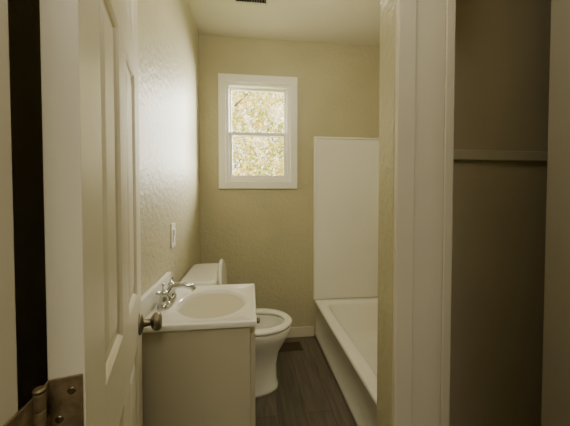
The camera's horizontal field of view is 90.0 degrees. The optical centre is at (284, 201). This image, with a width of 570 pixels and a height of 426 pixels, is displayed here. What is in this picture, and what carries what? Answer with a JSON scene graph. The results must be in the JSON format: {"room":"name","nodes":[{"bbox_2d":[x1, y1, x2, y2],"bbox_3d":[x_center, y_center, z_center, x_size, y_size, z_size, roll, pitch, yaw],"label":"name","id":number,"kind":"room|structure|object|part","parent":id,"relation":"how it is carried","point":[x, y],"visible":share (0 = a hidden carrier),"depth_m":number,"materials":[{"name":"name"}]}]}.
{"room":"hallway","nodes":[
{"label":"hallway","id":0,"kind":"room"},
{"bbox_2d":[8,0,200,413],"bbox_3d":[-0.603,-0.060,1.255,0.100,2.455,2.040,0,2,-7],"label":"wall","id":1,"kind":"structure","parent":0,"point":[168,35],"depth_m":1.10,"materials":[{"name":"paint"}]},
{"bbox_2d":[171,223,175,247],"bbox_3d":[-0.570,0.172,1.462,0.014,0.120,0.072,0,2,-7],"label":"light switch","id":2,"kind":"object","parent":1,"relation":"attached to","point":[173,230],"visible":1,"depth_m":1.45,"materials":[{"name":"plastic"}]},
{"bbox_2d":[188,0,379,45],"bbox_3d":[0.033,-1.284,0.152,2.710,0.050,4.560,0,2,-7],"label":"ceiling","id":3,"kind":"structure","parent":0,"point":[352,22],"depth_m":2.06,"materials":[{"name":"paint"}]},
{"bbox_2d":[234,0,267,5],"bbox_3d":[-0.212,-1.298,1.774,0.220,0.008,0.200,0,2,-7],"label":"ceiling vent","id":4,"kind":"object","parent":3,"relation":"attached to","point":[254,2],"depth_m":1.86,"materials":[{"name":"white metal"}]},
{"bbox_2d":[199,35,379,335],"bbox_3d":[0.157,-0.091,2.436,1.895,2.455,0.120,0,2,-7],"label":"wall","id":5,"kind":"structure","parent":0,"point":[263,237],"depth_m":2.35,"materials":[{"name":"paint"}]},
{"bbox_2d":[218,73,296,188],"bbox_3d":[-0.221,-0.562,2.363,0.636,0.910,0.128,0,2,-7],"label":"window","id":6,"kind":"structure","parent":5,"relation":"in","point":[227,83],"depth_m":2.32,"materials":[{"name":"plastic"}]},
{"bbox_2d":[287,326,313,337],"bbox_3d":[-0.217,1.096,2.354,0.925,0.085,0.013,0,2,-7],"label":"baseboard","id":7,"kind":"structure","parent":5,"relation":"attached to","point":[306,331],"depth_m":2.39,"materials":[{"name":"paint"}]},
{"bbox_2d":[255,336,355,425],"bbox_3d":[0.033,1.220,0.217,2.710,0.050,4.560,0,2,-7],"label":"floor","id":8,"kind":"structure","parent":0,"point":[307,393],"depth_m":1.69,"materials":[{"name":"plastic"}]},
{"bbox_2d":[141,272,259,425],"bbox_3d":[-0.319,0.748,1.185,0.439,0.844,0.420,0,2,-7],"label":"bathroom vanity","id":9,"kind":"object","parent":8,"relation":"on","point":[198,369],"visible":0.96,"depth_m":0.99,"materials":[{"name":"laminate"}]},
{"bbox_2d":[180,259,291,397],"bbox_3d":[-0.278,0.754,1.764,0.648,0.800,0.456,0,2,-7],"label":"toilet","id":10,"kind":"object","parent":8,"relation":"on","point":[274,327],"visible":0.44,"depth_m":1.70,"materials":[{"name":"ceramic"}]},
{"bbox_2d":[279,341,302,351],"bbox_3d":[0.016,1.139,2.239,0.230,0.006,0.120,0,2,-7],"label":"floor vent","id":11,"kind":"object","parent":8,"relation":"in","point":[287,346],"visible":0.74,"depth_m":2.23,"materials":[{"name":"metal"}]},
{"bbox_2d":[314,297,377,425],"bbox_3d":[0.705,0.997,1.806,0.762,0.312,1.316,0,2,-7],"label":"bathtub","id":12,"kind":"object","parent":8,"relation":"on","point":[346,328],"visible":0.29,"depth_m":1.93,"materials":[{"name":"ceramic"}]},
{"bbox_2d":[313,136,378,299],"bbox_3d":[0.701,0.158,1.788,0.772,1.364,1.309,0,2,-7],"label":"tub surround","id":13,"kind":"object","parent":12,"relation":"on","point":[346,169],"visible":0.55,"depth_m":2.41,"materials":[{"name":"white plastic"}]},
{"bbox_2d":[377,0,395,425],"bbox_3d":[0.740,-0.050,0.862,0.920,2.455,0.092,0,2,-7],"label":"wall partition","id":14,"kind":"structure","parent":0,"point":[387,7],"depth_m":0.80,"materials":[{"name":"paint"}]},
{"bbox_2d":[392,0,569,425],"bbox_3d":[0.613,0.128,0.842,0.659,2.100,0.115,0,2,-7],"label":"trim","id":15,"kind":"structure","parent":14,"relation":"attached to","point":[425,29],"depth_m":0.77,"materials":[{"name":"paint"}]},
{"bbox_2d":[449,0,550,425],"bbox_3d":[0.796,-0.056,1.089,0.755,2.455,0.070,0,2,-7],"label":"wall","id":16,"kind":"structure","parent":0,"point":[502,47],"depth_m":1.06,"materials":[{"name":"paint"}]},
{"bbox_2d":[453,150,547,161],"bbox_3d":[0.801,-0.167,1.042,0.751,0.036,0.017,0,2,-7],"label":"cleat","id":17,"kind":"object","parent":16,"relation":"attached to","point":[477,155],"visible":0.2,"depth_m":1.03,"materials":[{"name":"paint"}]},
{"bbox_3d":[0.020,-0.034,0.244,2.500,2.455,0.120,0,2,-7],"label":"wall","id":18,"kind":"structure","parent":0,"visible":0},
{"bbox_2d":[0,0,17,425],"bbox_3d":[0.083,0.134,0.248,0.844,2.120,0.139,0,2,-7],"label":"trim","id":19,"kind":"structure","parent":18,"relation":"attached to","point":[8,350],"depth_m":0.26,"materials":[{"name":"paint"}]},
{"bbox_2d":[3,0,161,425],"bbox_3d":[-0.336,0.163,0.567,0.146,2.020,0.722,-1,2,-22],"label":"door","id":20,"kind":"structure","parent":18,"relation":"in","point":[96,322],"depth_m":0.36,"materials":[{"name":"paint"}]},
{"bbox_3d":[-0.254,0.243,0.274,0.029,0.098,0.115,0,2,8],"label":"door hinge","id":21,"kind":"part","parent":20,"relation":"part of","materials":[{"name":"brown metal"}]},
{"label":"outside","id":22,"kind":"structure","parent":0,"visible":0},
{"bbox_3d":[-1.133,1.508,9.273,18.000,0.100,13.400,0,2,-7],"label":"lawn","id":23,"kind":"structure","parent":22,"visible":0},
{"bbox_2d":[232,91,283,175],"bbox_3d":[-0.764,-1.395,7.831,6.561,5.773,3.368,0,2,-7],"label":"trees","id":24,"kind":"object","parent":23,"relation":"on","point":[245,166],"visible":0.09,"depth_m":7.04,"materials":[{"name":"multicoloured plant"}]}
]}

